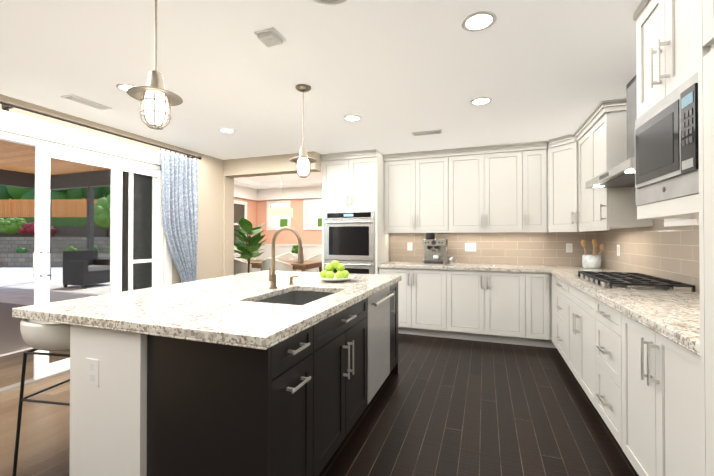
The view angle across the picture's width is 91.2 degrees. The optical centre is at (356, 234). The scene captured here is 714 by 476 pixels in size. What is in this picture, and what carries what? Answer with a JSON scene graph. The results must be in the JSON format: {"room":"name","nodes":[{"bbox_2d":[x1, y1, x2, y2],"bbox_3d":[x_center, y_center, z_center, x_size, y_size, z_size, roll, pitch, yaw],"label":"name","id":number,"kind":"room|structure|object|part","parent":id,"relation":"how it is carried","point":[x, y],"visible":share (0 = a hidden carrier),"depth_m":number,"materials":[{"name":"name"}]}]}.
{"room":"kitchen","nodes":[
{"label":"kitchen","id":0,"kind":"room"},
{"bbox_2d":[0,94,223,285],"bbox_3d":[-3.435,0.068,1.473,0.150,2.440,8.460,0,0,20],"label":"wall","id":1,"kind":"structure","parent":0,"point":[210,254],"depth_m":4.86,"materials":[{"name":"beige paint"}]},
{"bbox_2d":[0,131,162,393],"bbox_3d":[-2.909,0.226,2.932,0.112,2.146,2.917,0,0,20],"label":"door","id":2,"kind":"structure","parent":1,"relation":"in","point":[145,245],"depth_m":3.75,"materials":[{"name":"white"}]},
{"bbox_2d":[0,109,171,284],"bbox_3d":[-2.845,0.144,2.910,0.029,2.310,3.145,0,0,20],"label":"door frame","id":3,"kind":"structure","parent":1,"relation":"attached to","point":[27,125],"depth_m":3.37,"materials":[{"name":"white"}]},
{"bbox_2d":[0,101,201,159],"bbox_3d":[-3.371,-1.053,1.345,0.123,0.070,7.209,0,0,20],"label":"curtain rod","id":4,"kind":"object","parent":1,"relation":"attached to","point":[5,106],"visible":0.98,"depth_m":3.31,"materials":[{"name":"brown metal"}]},
{"bbox_2d":[160,148,197,282],"bbox_3d":[-2.222,0.138,4.384,0.117,2.319,0.585,0,0,20],"label":"curtain","id":5,"kind":"object","parent":4,"relation":"hanging from","point":[179,203],"visible":0.71,"depth_m":4.39,"materials":[{"name":"fabric"}]},
{"bbox_2d":[122,171,127,291],"bbox_3d":[-3.018,-0.256,5.698,1.955,3.150,0.238,0,0,20],"label":"wall","id":6,"kind":"structure","parent":0,"point":[124,174],"depth_m":5.90,"materials":[{"name":"white paint"}]},
{"bbox_2d":[234,204,243,242],"bbox_3d":[-3.358,-0.240,7.798,0.115,3.150,3.950,0,0,20],"label":"wall","id":7,"kind":"structure","parent":0,"point":[238,212],"depth_m":8.69,"materials":[{"name":"brown"}]},
{"bbox_2d":[224,151,320,275],"bbox_3d":[-1.240,0.094,5.068,1.505,2.440,0.200,0,0,20],"label":"wall","id":8,"kind":"structure","parent":0,"point":[281,164],"depth_m":5.16,"materials":[{"name":"beige paint"}]},
{"bbox_2d":[234,167,321,271],"bbox_3d":[-1.608,-0.050,7.216,3.800,2.760,3.580,0,0,20],"label":"wall","id":9,"kind":"structure","parent":0,"point":[257,197],"depth_m":8.93,"materials":[{"name":"brown paint"}]},
{"bbox_2d":[0,333,638,475],"bbox_3d":[-1.407,1.347,2.628,7.320,0.100,12.040,0,0,20],"label":"floor","id":10,"kind":"structure","parent":0,"point":[439,406],"depth_m":2.40,"materials":[{"name":"brown wood"}]},
{"bbox_2d":[12,319,69,475],"bbox_3d":[-1.536,0.861,1.944,0.473,0.862,0.498,0,0,20],"label":"bar stool","id":11,"kind":"object","parent":10,"relation":"on","point":[43,335],"visible":0.29,"depth_m":1.74,"materials":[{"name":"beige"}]},
{"bbox_3d":[-1.536,0.515,1.947,0.473,0.172,0.498,0,0,20],"label":"seat","id":12,"kind":"part","parent":11,"relation":"part of","materials":[{"name":"white plastic"}]},
{"bbox_2d":[12,278,401,475],"bbox_3d":[-0.653,0.854,2.521,1.533,0.884,2.170,0,0,20],"label":"kitchen island","id":13,"kind":"object","parent":10,"relation":"on","point":[249,374],"depth_m":1.52,"materials":[{"name":"black wood"}]},
{"bbox_2d":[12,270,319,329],"bbox_3d":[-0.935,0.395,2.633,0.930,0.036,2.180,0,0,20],"label":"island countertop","id":14,"kind":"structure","parent":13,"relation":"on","point":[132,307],"depth_m":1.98,"materials":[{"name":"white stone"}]},
{"bbox_2d":[268,226,303,288],"bbox_3d":[-0.492,0.158,2.390,0.269,0.432,0.095,0,0,20],"label":"faucet","id":15,"kind":"object","parent":14,"relation":"on","point":[272,278],"visible":1,"depth_m":2.41,"materials":[{"name":"brown metal"}]},
{"bbox_2d":[288,275,297,284],"bbox_3d":[-0.483,0.341,2.660,0.083,0.071,0.044,0,0,20],"label":"soap dispenser","id":16,"kind":"object","parent":14,"relation":"on","point":[291,280],"visible":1,"depth_m":2.65,"materials":[{"name":"brown metal"}]},
{"bbox_2d":[256,290,333,305],"bbox_3d":[-0.374,0.530,2.214,0.458,0.241,0.688,0,0,20],"label":"sink","id":17,"kind":"object","parent":14,"relation":"in","point":[292,297],"depth_m":2.53,"materials":[{"name":"silver metal"}]},
{"bbox_2d":[315,275,354,281],"bbox_3d":[-0.179,0.359,2.879,0.330,0.036,0.330,0,0,20],"label":"apple bowl","id":18,"kind":"object","parent":14,"relation":"on","point":[334,279],"visible":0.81,"depth_m":2.77,"materials":[{"name":"white ceramic"}]},
{"bbox_2d":[320,259,348,278],"bbox_3d":[-0.176,0.279,2.881,0.232,0.160,0.239,0,0,20],"label":"apples","id":19,"kind":"object","parent":18,"relation":"in","point":[328,273],"visible":0.96,"depth_m":2.83,"materials":[{"name":"green plant"}]},
{"bbox_2d":[148,274,401,341],"bbox_3d":[-0.225,0.393,2.373,0.581,0.036,2.180,0,0,20],"label":"island countertop","id":20,"kind":"structure","parent":13,"relation":"on","point":[242,321],"depth_m":1.62,"materials":[{"name":"white stone"}]},
{"bbox_2d":[367,286,393,403],"bbox_3d":[0.174,0.801,2.714,0.111,0.763,0.592,0,0,20],"label":"dishwasher","id":21,"kind":"object","parent":13,"relation":"in","point":[378,304],"depth_m":2.65,"materials":[{"name":"metal"}]},
{"bbox_2d":[234,258,251,274],"bbox_3d":[-2.317,0.863,6.754,0.589,0.930,0.521,0,0,20],"label":"dining chair","id":22,"kind":"object","parent":10,"relation":"on","point":[240,266],"visible":0.08,"depth_m":6.53,"materials":[{"name":"white fabric"}]},
{"bbox_2d":[234,218,268,274],"bbox_3d":[-1.854,0.522,5.953,0.714,1.598,0.741,0,0,20],"label":"fiddle leaf fig","id":23,"kind":"object","parent":10,"relation":"on","point":[249,247],"visible":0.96,"depth_m":5.86,"materials":[{"name":"green plant"}]},
{"bbox_2d":[262,257,292,270],"bbox_3d":[-1.472,0.861,6.445,0.589,0.930,0.521,0,0,20],"label":"dining chair","id":24,"kind":"object","parent":10,"relation":"on","point":[279,265],"visible":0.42,"depth_m":6.22,"materials":[{"name":"white fabric"}]},
{"bbox_2d":[245,260,321,271],"bbox_3d":[-1.606,0.950,7.389,1.700,0.767,0.960,0,0,20],"label":"dining table","id":25,"kind":"object","parent":10,"relation":"on","point":[304,266],"visible":0.33,"depth_m":7.09,"materials":[{"name":"brown wood"}]},
{"bbox_2d":[291,245,297,261],"bbox_3d":[-1.226,0.382,7.205,0.247,0.366,0.289,0,0,20],"label":"potted plant","id":26,"kind":"object","parent":25,"relation":"on","point":[295,250],"visible":0.67,"depth_m":7.13,"materials":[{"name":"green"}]},
{"bbox_2d":[275,252,295,270],"bbox_3d":[-1.740,0.875,8.333,0.589,0.930,0.521,0,0,20],"label":"dining chair","id":27,"kind":"object","parent":10,"relation":"on","point":[287,256],"visible":0.23,"depth_m":8.52,"materials":[{"name":"white fabric"}]},
{"bbox_2d":[305,253,321,271],"bbox_3d":[-0.895,0.872,8.024,0.589,0.930,0.521,0,0,20],"label":"dining chair","id":28,"kind":"object","parent":10,"relation":"on","point":[317,257],"visible":0.25,"depth_m":8.22,"materials":[{"name":"white fabric"}]},
{"bbox_2d":[321,149,389,274],"bbox_3d":[-0.015,0.095,5.035,0.810,2.438,0.711,0,0,20],"label":"tall cabinet","id":29,"kind":"object","parent":10,"relation":"on","point":[355,239],"visible":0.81,"depth_m":4.76,"materials":[{"name":"white wood"}]},
{"bbox_2d":[324,211,374,273],"bbox_3d":[-0.043,0.345,4.955,0.736,1.327,0.546,0,0,20],"label":"double wall oven","id":30,"kind":"object","parent":29,"relation":"in","point":[349,236],"depth_m":4.74,"materials":[{"name":"grey metal"}]},
{"bbox_2d":[379,268,450,337],"bbox_3d":[0.833,0.871,4.788,0.943,0.884,0.605,0,0,20],"label":"base cabinet","id":31,"kind":"object","parent":10,"relation":"on","point":[424,295],"depth_m":4.47,"materials":[{"name":"white wood"}]},
{"bbox_2d":[451,270,530,345],"bbox_3d":[1.637,0.869,4.494,1.011,0.884,0.605,0,0,20],"label":"base cabinet","id":32,"kind":"object","parent":10,"relation":"on","point":[503,307],"depth_m":4.19,"materials":[{"name":"white wood"}]},
{"bbox_2d":[531,272,550,347],"bbox_3d":[2.144,0.867,4.309,0.311,0.884,0.605,0,0,20],"label":"base cabinet","id":33,"kind":"object","parent":10,"relation":"on","point":[540,282],"depth_m":4.01,"materials":[{"name":"white wood"}]},
{"bbox_2d":[551,274,555,347],"bbox_3d":[2.554,0.866,4.159,0.683,0.884,0.605,0,0,20],"label":"base cabinet","id":34,"kind":"object","parent":10,"relation":"on","point":[552,345],"depth_m":3.98,"materials":[{"name":"white wood"}]},
{"bbox_2d":[552,315,555,346],"bbox_3d":[2.438,0.863,3.730,0.605,0.884,0.266,0,0,20],"label":"base cabinet","id":35,"kind":"object","parent":10,"relation":"on","point":[553,316],"depth_m":3.79,"materials":[{"name":"white wood"}]},
{"bbox_2d":[378,261,545,272],"bbox_3d":[1.327,0.413,4.589,2.010,0.044,0.632,0,0,20],"label":"countertop","id":36,"kind":"structure","parent":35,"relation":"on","point":[392,264],"depth_m":4.37,"materials":[{"name":"stone"}]},
{"bbox_2d":[422,233,447,264],"bbox_3d":[1.061,0.176,4.710,0.314,0.430,0.412,0,0,20],"label":"espresso machine","id":37,"kind":"object","parent":36,"relation":"on","point":[436,251],"visible":0.98,"depth_m":4.69,"materials":[{"name":"silver metal"}]},
{"bbox_2d":[448,257,454,263],"bbox_3d":[1.263,0.343,4.641,0.109,0.095,0.080,0,0,20],"label":"milk jug","id":38,"kind":"object","parent":36,"relation":"on","point":[450,260],"visible":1,"depth_m":4.61,"materials":[{"name":"silver metal"}]},
{"bbox_2d":[546,265,699,355],"bbox_3d":[2.058,0.399,2.748,0.628,0.044,3.588,0,0,20],"label":"countertop","id":39,"kind":"structure","parent":35,"relation":"on","point":[674,317],"depth_m":1.84,"materials":[{"name":"stone"}]},
{"bbox_2d":[581,239,604,267],"bbox_3d":[2.757,0.217,4.095,0.225,0.339,0.190,0,0,20],"label":"utensil crock","id":40,"kind":"object","parent":39,"relation":"on","point":[592,261],"visible":1,"depth_m":4.03,"materials":[{"name":"ceramic"}]},
{"bbox_2d":[574,271,699,293],"bbox_3d":[2.066,0.350,2.692,0.505,0.052,0.890,0,0,20],"label":"gas cooktop","id":41,"kind":"object","parent":39,"relation":"in","point":[625,281],"visible":1,"depth_m":2.46,"materials":[{"name":"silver metal"}]},
{"bbox_2d":[552,275,563,358],"bbox_3d":[2.289,0.860,3.324,0.605,0.884,0.599,0,0,20],"label":"base cabinet","id":42,"kind":"object","parent":10,"relation":"on","point":[557,284],"depth_m":3.56,"materials":[{"name":"white wood"}]},
{"bbox_2d":[564,282,591,401],"bbox_3d":[2.056,0.855,2.685,0.605,0.884,0.880,0,0,20],"label":"base cabinet","id":43,"kind":"object","parent":10,"relation":"on","point":[575,300],"depth_m":2.83,"materials":[{"name":"white wood"}]},
{"bbox_2d":[588,295,615,438],"bbox_3d":[1.823,0.851,2.047,0.605,0.884,0.601,0,0,20],"label":"base cabinet","id":44,"kind":"object","parent":10,"relation":"on","point":[601,317],"depth_m":2.22,"materials":[{"name":"white wood"}]},
{"bbox_2d":[616,310,700,475],"bbox_3d":[1.600,0.846,1.436,0.605,0.884,0.820,0,0,20],"label":"base cabinet","id":45,"kind":"object","parent":10,"relation":"on","point":[639,383],"depth_m":1.53,"materials":[{"name":"white wood"}]},
{"bbox_2d":[697,0,713,475],"bbox_3d":[1.253,0.063,0.623,0.670,2.438,0.950,0,0,20],"label":"pantry cabinet","id":46,"kind":"object","parent":10,"relation":"on","point":[706,120],"visible":1,"depth_m":1.13,"materials":[{"name":"white wood"}]},
{"bbox_2d":[0,0,641,166],"bbox_3d":[-0.911,-1.216,0.975,5.240,0.120,9.240,0,0,20],"label":"ceiling","id":47,"kind":"structure","parent":0,"point":[393,74],"depth_m":2.39,"materials":[{"name":"white paint"}]},
{"bbox_2d":[61,94,111,110],"bbox_3d":[-2.317,-1.136,3.011,0.130,0.008,0.330,0,0,20],"label":"ceiling vent","id":48,"kind":"object","parent":47,"relation":"in","point":[83,101],"depth_m":3.00,"materials":[{"name":"white plastic"}]},
{"bbox_2d":[116,83,134,91],"bbox_3d":[-1.772,-1.140,2.727,0.175,0.006,0.176,0,0,20],"label":"recessed light","id":49,"kind":"object","parent":47,"relation":"in","point":[122,86],"depth_m":2.69,"materials":[{"name":"white plastic"}]},
{"bbox_2d":[126,0,182,129],"bbox_3d":[-0.852,-0.799,1.483,0.208,0.705,0.208,0,0,20],"label":"pendant light","id":50,"kind":"object","parent":47,"relation":"hanging from","point":[155,97],"visible":1,"depth_m":1.46,"materials":[{"name":"silver metal"}]},
{"bbox_2d":[218,128,235,132],"bbox_3d":[-1.412,-1.132,3.798,0.175,0.006,0.176,0,0,20],"label":"recessed light","id":51,"kind":"object","parent":47,"relation":"in","point":[225,130],"depth_m":3.79,"materials":[{"name":"white plastic"}]},
{"bbox_2d":[254,27,285,46],"bbox_3d":[-0.498,-1.130,2.016,0.130,0.035,0.130,0,0,20],"label":"ceiling vent","id":52,"kind":"object","parent":47,"relation":"attached to","point":[270,37],"visible":1,"depth_m":1.99,"materials":[{"name":"white plastic"}]},
{"bbox_2d":[269,207,292,217],"bbox_3d":[-1.606,-0.903,7.402,0.500,1.049,0.500,0,0,20],"label":"drum pendant light","id":53,"kind":"object","parent":47,"relation":"hanging from","point":[279,212],"visible":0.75,"depth_m":7.20,"materials":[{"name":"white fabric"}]},
{"bbox_2d":[290,84,316,177],"bbox_3d":[-0.415,-0.790,2.707,0.208,0.705,0.208,0,0,20],"label":"pendant light","id":54,"kind":"object","parent":47,"relation":"hanging from","point":[302,160],"visible":0.98,"depth_m":2.68,"materials":[{"name":"white glass"}]},
{"bbox_2d":[313,0,346,4],"bbox_3d":[-0.130,-1.145,1.626,0.236,0.010,0.236,0,0,20],"label":"ceiling speaker","id":55,"kind":"object","parent":47,"relation":"attached to","point":[330,2],"visible":1,"depth_m":1.72,"materials":[{"name":"white plastic"}]},
{"bbox_2d":[343,115,361,121],"bbox_3d":[-0.044,-1.135,3.405,0.175,0.006,0.176,0,0,20],"label":"recessed light","id":56,"kind":"object","parent":47,"relation":"in","point":[352,118],"depth_m":3.40,"materials":[{"name":"white plastic"}]},
{"bbox_2d":[412,129,442,135],"bbox_3d":[0.779,-1.130,3.881,0.330,0.008,0.130,0,0,20],"label":"ceiling vent","id":57,"kind":"object","parent":47,"relation":"in","point":[431,132],"depth_m":3.87,"materials":[{"name":"white plastic"}]},
{"bbox_2d":[461,11,496,31],"bbox_3d":[0.656,-1.146,1.882,0.175,0.006,0.176,0,0,20],"label":"recessed light","id":58,"kind":"object","parent":47,"relation":"in","point":[478,21],"depth_m":1.88,"materials":[{"name":"white plastic"}]},
{"bbox_2d":[470,97,491,105],"bbox_3d":[1.057,-1.138,2.981,0.175,0.006,0.175,0,0,20],"label":"recessed light","id":59,"kind":"object","parent":47,"relation":"in","point":[481,100],"depth_m":2.98,"materials":[{"name":"white plastic"}]},
{"bbox_2d":[390,230,595,265],"bbox_3d":[1.339,0.094,4.994,3.500,2.440,0.128,0,0,20],"label":"wall","id":60,"kind":"structure","parent":0,"point":[522,248],"depth_m":4.68,"materials":[{"name":"beige tile"}]},
{"bbox_2d":[407,243,411,249],"bbox_3d":[0.775,0.170,5.127,0.072,0.116,0.004,0,0,20],"label":"electrical outlet plate","id":61,"kind":"object","parent":60,"relation":"attached to","point":[409,245],"depth_m":5.13,"materials":[{"name":"white plastic"}]},
{"bbox_2d":[384,153,454,232],"bbox_3d":[0.880,-0.567,4.923,0.941,1.020,0.320,0,0,20],"label":"upper cabinet","id":62,"kind":"object","parent":60,"relation":"attached to","point":[419,189],"depth_m":4.76,"materials":[{"name":"white wood"}]},
{"bbox_2d":[465,243,475,250],"bbox_3d":[1.569,0.168,4.837,0.144,0.116,0.004,0,0,20],"label":"electrical outlet plate","id":63,"kind":"object","parent":60,"relation":"attached to","point":[472,247],"depth_m":4.84,"materials":[{"name":"white plastic"}]},
{"bbox_2d":[455,145,530,232],"bbox_3d":[1.683,-0.569,4.630,1.011,1.020,0.320,0,0,20],"label":"upper cabinet","id":64,"kind":"object","parent":60,"relation":"attached to","point":[492,189],"depth_m":4.45,"materials":[{"name":"white wood"}]},
{"bbox_2d":[531,145,546,231],"bbox_3d":[2.198,-0.570,4.441,0.329,1.020,0.320,0,0,20],"label":"upper cabinet","id":65,"kind":"object","parent":60,"relation":"attached to","point":[538,152],"depth_m":4.27,"materials":[{"name":"white wood"}]},
{"bbox_2d":[547,134,578,231],"bbox_3d":[2.588,-0.581,4.156,0.590,1.098,0.590,0,0,20],"label":"upper cabinet","id":66,"kind":"object","parent":60,"relation":"attached to","point":[562,179],"visible":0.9,"depth_m":4.05,"materials":[{"name":"white wood"}]},
{"bbox_2d":[566,243,572,252],"bbox_3d":[2.687,0.165,4.429,0.072,0.116,0.004,0,0,20],"label":"electrical outlet plate","id":67,"kind":"object","parent":60,"relation":"attached to","point":[569,246],"depth_m":4.43,"materials":[{"name":"white plastic"}]},
{"bbox_2d":[596,219,699,291],"bbox_3d":[1.490,0.058,0.088,0.128,2.440,9.240,0,0,20],"label":"wall","id":68,"kind":"structure","parent":0,"point":[658,249],"depth_m":2.83,"materials":[{"name":"beige tile"}]},
{"bbox_2d":[585,75,636,188],"bbox_3d":[2.042,-0.769,2.492,0.488,0.742,1.004,0,0,20],"label":"range hood","id":69,"kind":"object","parent":68,"relation":"attached to","point":[622,174],"visible":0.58,"depth_m":2.57,"materials":[{"name":"silver metal"}]},
{"bbox_2d":[574,98,652,231],"bbox_3d":[2.421,-0.587,3.372,0.365,1.098,0.989,0,0,20],"label":"upper cabinet","id":70,"kind":"object","parent":68,"relation":"attached to","point":[600,133],"visible":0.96,"depth_m":3.03,"materials":[{"name":"white wood"}]},
{"bbox_2d":[617,245,619,255],"bbox_3d":[2.714,0.159,3.632,0.004,0.116,0.072,0,0,20],"label":"electrical outlet plate","id":71,"kind":"object","parent":68,"relation":"attached to","point":[618,246],"depth_m":3.62,"materials":[{"name":"white plastic"}]},
{"bbox_2d":[633,0,698,218],"bbox_3d":[1.584,-0.616,1.430,0.599,1.068,0.614,0,0,20],"label":"upper cabinet","id":72,"kind":"object","parent":68,"relation":"attached to","point":[666,158],"visible":0.9,"depth_m":1.49,"materials":[{"name":"white wood"}]},
{"bbox_2d":[635,72,698,205],"bbox_3d":[1.562,-0.374,1.436,0.524,0.443,0.614,0,0,20],"label":"microwave","id":73,"kind":"object","parent":72,"relation":"in","point":[666,132],"depth_m":1.45,"materials":[{"name":"grey metal"}]},
{"bbox_2d":[664,219,698,226],"bbox_3d":[1.861,-0.598,1.838,0.365,1.098,0.335,0,0,20],"label":"cabinet filler","id":74,"kind":"object","parent":68,"relation":"attached to","point":[675,222],"visible":0.08,"depth_m":1.87,"materials":[{"name":"white wood"}]},
{"label":"outside","id":75,"kind":"structure","parent":0,"visible":0},
{"bbox_2d":[0,267,109,387],"bbox_3d":[-11.107,1.405,9.474,110.000,0.124,100.000,0,0,20],"label":"ground","id":76,"kind":"structure","parent":75,"point":[16,287],"depth_m":7.14,"materials":[{"name":"concrete"}]},
{"bbox_2d":[0,217,109,266],"bbox_3d":[-24.567,0.247,27.673,30.400,2.530,25.000,0,0,1],"label":"terraces","id":77,"kind":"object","parent":76,"relation":"on","point":[10,244],"visible":0.24,"depth_m":16.98,"materials":[{"name":"stone"}]},
{"bbox_2d":[0,198,97,216],"bbox_3d":[-24.616,-1.705,22.778,30.400,1.300,0.140,0,0,1],"label":"fence","id":78,"kind":"object","parent":77,"relation":"on","point":[17,207],"visible":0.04,"depth_m":22.74,"materials":[{"name":"brown wood"}]},
{"bbox_2d":[0,217,109,252],"bbox_3d":[-15.682,-0.042,17.736,9.506,1.834,2.962,0,0,20],"label":"shrubs","id":79,"kind":"object","parent":77,"relation":"on","point":[14,225],"visible":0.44,"depth_m":18.37,"materials":[{"name":"green plant"}]},
{"bbox_2d":[0,185,109,236],"bbox_3d":[-21.548,-3.875,28.930,28.029,8.211,14.106,0,0,20],"label":"trees","id":80,"kind":"object","parent":77,"relation":"on","point":[101,209],"depth_m":25.52,"materials":[{"name":"green plant"}]},
{"bbox_2d":[50,186,93,279],"bbox_3d":[-8.598,-0.001,10.420,2.050,2.770,0.120,0,0,20],"label":"patio post","id":81,"kind":"object","parent":76,"relation":"on","point":[90,218],"depth_m":10.06,"materials":[{"name":"grey"}]},
{"bbox_2d":[0,140,110,189],"bbox_3d":[-7.232,-1.712,4.258,8.875,0.560,10.820,0,0,20],"label":"roof","id":82,"kind":"structure","parent":81,"relation":"on","point":[17,164],"depth_m":9.76,"materials":[{"name":"brown wood"}]},
{"bbox_2d":[63,250,109,288],"bbox_3d":[-7.210,0.902,9.426,0.720,0.950,0.840,0,0,16],"label":"sofa","id":83,"kind":"object","parent":76,"relation":"on","point":[70,276],"depth_m":9.14,"materials":[{"name":"black"}]}
]}

